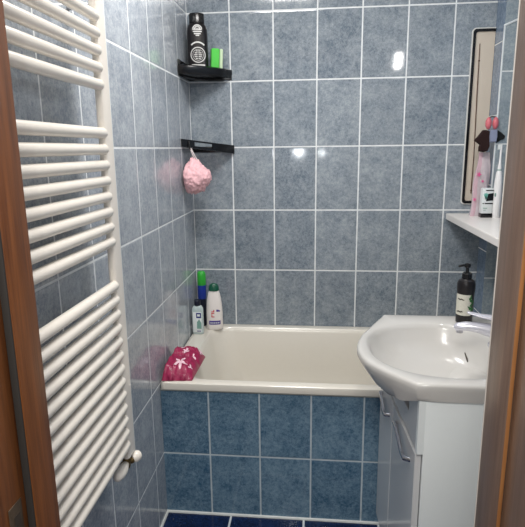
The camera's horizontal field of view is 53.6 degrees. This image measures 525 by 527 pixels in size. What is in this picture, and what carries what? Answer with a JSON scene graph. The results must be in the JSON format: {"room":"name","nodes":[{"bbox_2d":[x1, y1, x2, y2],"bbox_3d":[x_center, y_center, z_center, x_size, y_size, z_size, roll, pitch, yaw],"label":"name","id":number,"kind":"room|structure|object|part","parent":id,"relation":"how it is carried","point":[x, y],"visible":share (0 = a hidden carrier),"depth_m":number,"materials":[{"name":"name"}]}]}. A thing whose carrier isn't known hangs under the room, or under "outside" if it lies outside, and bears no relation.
{"room":"bathroom","nodes":[
{"label":"bathroom","id":0,"kind":"room"},
{"bbox_2d":[5,0,197,526],"bbox_3d":[-0.427,-0.130,1.711,0.001,2.450,1.750,1,12,6],"label":"wall","id":1,"kind":"structure","parent":0,"point":[150,103],"depth_m":1.77,"materials":[{"name":"tile"}]},
{"bbox_2d":[3,0,141,526],"bbox_3d":[-0.435,0.031,1.143,0.097,1.256,0.557,1,12,6],"label":"towel radiator","id":2,"kind":"object","parent":1,"relation":"attached to","point":[92,433],"visible":0.8,"depth_m":1.14,"materials":[{"name":"metal"}]},
{"bbox_3d":[-0.391,-0.041,1.369,0.020,1.212,0.056,1,12,6],"label":"post","id":3,"kind":"part","parent":2,"relation":"part of","materials":[{"name":"metal"}]},
{"bbox_3d":[-0.370,0.565,1.524,0.031,0.034,0.033,-11,16,-38],"label":"valve knob","id":4,"kind":"part","parent":2,"relation":"part of","materials":[{"name":"plastic"}]},
{"bbox_2d":[160,509,168,526],"bbox_3d":[-0.445,1.140,1.640,0.014,0.014,1.075,1,12,6],"label":"trim","id":5,"kind":"structure","parent":1,"relation":"attached to","point":[167,512],"depth_m":2.10,"materials":[{"name":"white plastic"}]},
{"bbox_2d":[177,59,231,81],"bbox_3d":[-0.254,-0.861,2.325,0.206,0.080,0.206,1,12,6],"label":"corner shelf","id":6,"kind":"object","parent":1,"relation":"attached to","point":[188,72],"visible":1,"depth_m":2.32,"materials":[{"name":"black plastic"}]},
{"bbox_2d":[187,13,207,65],"bbox_3d":[-0.292,-0.983,2.334,0.091,0.256,0.063,-3,13,-11],"label":"shampoo bottle","id":7,"kind":"object","parent":6,"relation":"on","point":[197,40],"visible":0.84,"depth_m":2.31,"materials":[{"name":"black plastic"}]},
{"bbox_2d":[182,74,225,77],"bbox_3d":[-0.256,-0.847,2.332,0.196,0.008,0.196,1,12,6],"label":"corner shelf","id":8,"kind":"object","parent":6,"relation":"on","point":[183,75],"depth_m":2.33,"materials":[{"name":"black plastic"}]},
{"bbox_2d":[210,48,222,67],"bbox_3d":[-0.209,-0.917,2.363,0.059,0.112,0.034,-4,13,-14],"label":"sponge","id":9,"kind":"object","parent":6,"relation":"on","point":[216,57],"visible":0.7,"depth_m":2.35,"materials":[{"name":"green"}]},
{"bbox_2d":[181,139,234,153],"bbox_3d":[-0.249,-0.540,2.400,0.210,0.070,0.200,1,12,6],"label":"corner shelf","id":10,"kind":"object","parent":1,"relation":"attached to","point":[216,147],"visible":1,"depth_m":2.40,"materials":[{"name":"black plastic"}]},
{"bbox_2d":[183,148,211,193],"bbox_3d":[-0.291,-0.418,2.357,0.121,0.206,0.137,1,12,6],"label":"loofah","id":11,"kind":"object","parent":10,"relation":"hanging from","point":[196,177],"visible":1,"depth_m":2.32,"materials":[{"name":"pink plastic"}]},
{"bbox_2d":[161,390,379,521],"bbox_3d":[0.315,0.764,2.032,1.430,0.548,0.012,1,12,6],"label":"panel","id":12,"kind":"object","parent":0,"point":[308,456],"depth_m":2.05,"materials":[{"name":"tile"}]},
{"bbox_2d":[160,388,379,397],"bbox_3d":[0.311,0.497,1.963,1.426,0.010,0.009,1,12,6],"label":"trim","id":13,"kind":"structure","parent":12,"relation":"attached to","point":[160,388],"depth_m":1.99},
{"bbox_2d":[161,324,380,396],"bbox_3d":[0.317,0.588,2.330,1.365,0.408,0.703,1,12,6],"label":"bathtub","id":14,"kind":"object","parent":12,"relation":"on","point":[288,359],"visible":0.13,"depth_m":2.59,"materials":[{"name":"ceramic"}]},
{"bbox_2d":[162,346,204,380],"bbox_3d":[-0.319,0.397,2.123,0.122,0.068,0.245,1,12,6],"label":"towel","id":15,"kind":"object","parent":14,"relation":"on","point":[184,363],"visible":1,"depth_m":2.06,"materials":[{"name":"pink fabric"}]},
{"bbox_2d":[173,358,187,368],"bbox_3d":[-0.323,0.395,2.059,0.053,0.022,0.069,1,12,6],"label":"print","id":16,"kind":"object","parent":15,"relation":"on","point":[178,363],"depth_m":2.05,"materials":[{"name":"white fabric"}]},
{"bbox_2d":[192,299,203,333],"bbox_3d":[-0.313,0.257,2.518,0.055,0.172,0.037,1,12,6],"label":"clear bottle","id":17,"kind":"object","parent":14,"relation":"on","point":[197,309],"visible":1,"depth_m":2.50,"materials":[{"name":"plastic"}]},
{"bbox_2d":[197,320,201,328],"bbox_3d":[-0.306,0.292,2.507,0.022,0.048,0.001,1,12,6],"label":"print","id":18,"kind":"object","parent":17,"relation":"on","point":[199,322],"depth_m":2.51},
{"bbox_2d":[197,271,206,325],"bbox_3d":[-0.304,0.176,2.624,0.044,0.284,0.036,1,12,6],"label":"bottle","id":19,"kind":"object","parent":14,"relation":"on","point":[201,277],"visible":0.82,"depth_m":2.60,"materials":[{"name":"blue plastic"}]},
{"bbox_2d":[206,283,222,329],"bbox_3d":[-0.239,0.211,2.577,0.081,0.234,0.048,1,12,6],"label":"shampoo bottle","id":20,"kind":"object","parent":14,"relation":"on","point":[214,312],"visible":1,"depth_m":2.56,"materials":[{"name":"white plastic"}]},
{"bbox_2d":[168,510,378,524],"bbox_3d":[0.318,1.033,2.083,1.444,0.014,0.014,1,12,6],"label":"trim","id":21,"kind":"structure","parent":12,"relation":"attached to","point":[170,511],"depth_m":2.10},
{"bbox_2d":[163,513,379,526],"bbox_3d":[0.289,1.095,1.807,1.430,0.001,1.950,1,12,6],"label":"floor","id":22,"kind":"structure","parent":0,"point":[173,519],"depth_m":2.08,"materials":[{"name":"tile"}]},
{"bbox_2d":[376,388,483,526],"bbox_3d":[0.695,0.705,1.677,0.600,0.808,0.510,1,12,6],"label":"vanity cabinet","id":23,"kind":"object","parent":22,"relation":"on","point":[429,452],"visible":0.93,"depth_m":1.42,"materials":[{"name":"white laminate"}]},
{"bbox_3d":[0.425,0.488,1.812,0.026,0.050,0.130,0,12,2],"label":"handle","id":24,"kind":"part","parent":23,"relation":"part of","materials":[{"name":"silver metal"}]},
{"bbox_3d":[0.442,0.713,1.861,0.017,0.570,0.207,0,12,2],"label":"door","id":25,"kind":"part","parent":23,"relation":"part of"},
{"bbox_3d":[0.415,0.527,1.555,0.026,0.050,0.180,0,12,2],"label":"handle","id":26,"kind":"part","parent":23,"relation":"part of","materials":[{"name":"silver metal"}]},
{"bbox_3d":[0.433,0.767,1.616,0.017,0.570,0.289,0,12,2],"label":"door","id":27,"kind":"part","parent":23,"relation":"part of","materials":[{"name":"white laminate"}]},
{"bbox_2d":[357,315,490,403],"bbox_3d":[0.645,0.331,1.630,0.698,0.160,0.590,1,12,6],"label":"washbasin","id":28,"kind":"object","parent":23,"relation":"in","point":[409,357],"visible":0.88,"depth_m":1.73,"materials":[{"name":"ceramic"}]},
{"bbox_2d":[455,263,475,322],"bbox_3d":[0.703,0.102,1.799,0.060,0.212,0.060,10,16,40],"label":"soap dispenser","id":29,"kind":"object","parent":28,"relation":"on","point":[466,286],"visible":0.98,"depth_m":1.78,"materials":[{"name":"black plastic"}]},
{"bbox_2d":[468,295,472,310],"bbox_3d":[0.714,0.140,1.781,0.024,0.067,0.003,-5,13,-21],"label":"print","id":30,"kind":"object","parent":29,"relation":"attached to","point":[470,297],"depth_m":1.78,"materials":[{"name":"green paper"}]},
{"bbox_2d":[453,311,491,346],"bbox_3d":[0.678,0.201,1.605,0.165,0.106,0.061,5,14,24],"label":"mixer tap","id":31,"kind":"object","parent":28,"relation":"on","point":[478,327],"visible":0.52,"depth_m":1.59,"materials":[{"name":"metal"}]},
{"bbox_3d":[0.671,0.206,1.597,0.158,0.049,0.052,2,13,11],"label":"spout","id":32,"kind":"part","parent":31,"relation":"part of","materials":[{"name":"metal"}]},
{"bbox_3d":[0.693,0.164,1.582,0.129,0.026,0.048,1,12,6],"label":"lever","id":33,"kind":"part","parent":31,"relation":"part of","materials":[{"name":"metal"}]},
{"bbox_2d":[185,0,497,326],"bbox_3d":[0.343,-0.311,2.493,1.373,2.450,0.001,1,12,6],"label":"wall","id":34,"kind":"structure","parent":0,"point":[344,121],"depth_m":2.45,"materials":[{"name":"tile"}]},
{"bbox_2d":[460,27,495,203],"bbox_3d":[0.971,-0.653,2.348,0.098,0.769,0.010,1,12,6],"label":"wall mirror","id":35,"kind":"object","parent":34,"relation":"attached to","point":[483,39],"visible":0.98,"depth_m":2.33,"materials":[{"name":"black mirror"}]},
{"bbox_2d":[473,0,518,315],"bbox_3d":[0.968,-0.116,1.572,0.057,2.450,1.750,1,12,6],"label":"wall","id":36,"kind":"structure","parent":0,"point":[507,10],"depth_m":2.26,"materials":[{"name":"tile"}]},
{"bbox_2d":[446,213,499,246],"bbox_3d":[0.935,-0.137,2.058,0.217,0.028,0.797,1,12,6],"label":"wall shelf","id":37,"kind":"object","parent":36,"relation":"attached to","point":[487,229],"visible":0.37,"depth_m":2.11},
{"bbox_2d":[469,152,490,215],"bbox_3d":[0.974,-0.355,2.329,0.080,0.280,0.052,1,12,6],"label":"bottle","id":38,"kind":"object","parent":37,"relation":"on","point":[482,173],"visible":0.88,"depth_m":2.31,"materials":[{"name":"pink plastic"}]},
{"bbox_2d":[474,116,504,151],"bbox_3d":[0.985,-0.560,2.251,0.130,0.152,0.030,1,12,6],"label":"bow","id":39,"kind":"object","parent":38,"relation":"on","point":[485,137],"visible":1,"depth_m":2.25,"materials":[{"name":"black plastic"}]},
{"bbox_2d":[478,188,493,217],"bbox_3d":[0.984,-0.268,2.286,0.048,0.128,0.036,1,12,6],"label":"box","id":40,"kind":"object","parent":37,"relation":"on","point":[486,194],"visible":1,"depth_m":2.27,"materials":[{"name":"white cardboard"}]},
{"bbox_2d":[483,190,493,203],"bbox_3d":[0.983,-0.290,2.263,0.042,0.061,0.001,1,12,6],"label":"print","id":41,"kind":"object","parent":40,"relation":"attached to","point":[487,194],"depth_m":2.26,"materials":[{"name":"paper"}]},
{"bbox_2d":[492,145,502,217],"bbox_3d":[1.023,-0.355,2.255,0.038,0.312,0.037,-4,13,-13],"label":"electric toothbrush","id":42,"kind":"object","parent":37,"relation":"on","point":[497,197],"visible":1,"depth_m":2.25,"materials":[{"name":"white plastic"}]},
{"bbox_3d":[1.024,-0.303,2.266,0.037,0.205,0.037,1,12,6],"label":"handle","id":43,"kind":"part","parent":42,"relation":"part of","materials":[{"name":"white plastic"}]},
{"bbox_2d":[491,18,517,187],"bbox_3d":[1.038,-0.614,2.236,0.064,0.822,0.009,1,12,6],"label":"trim","id":44,"kind":"structure","parent":36,"relation":"attached to","point":[515,20],"depth_m":2.21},
{"bbox_3d":[0.173,0.012,0.688,3.800,2.600,0.180,1,12,6],"label":"wall","id":45,"kind":"structure","parent":0,"visible":0},
{"bbox_2d":[0,0,524,526],"bbox_3d":[-0.021,0.199,0.732,0.956,2.220,0.215,1,12,6],"label":"door frame","id":46,"kind":"structure","parent":45,"relation":"in","point":[28,491],"depth_m":0.77,"materials":[{"name":"brown wood"}]},
{"bbox_3d":[-0.386,0.436,0.824,0.002,0.125,0.034,1,12,6],"label":"strike plate","id":47,"kind":"part","parent":46,"relation":"part of","materials":[{"name":"metal"}]},
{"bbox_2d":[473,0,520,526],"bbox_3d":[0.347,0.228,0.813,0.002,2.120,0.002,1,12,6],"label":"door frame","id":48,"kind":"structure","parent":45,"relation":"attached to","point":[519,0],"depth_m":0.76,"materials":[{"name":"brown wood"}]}
]}

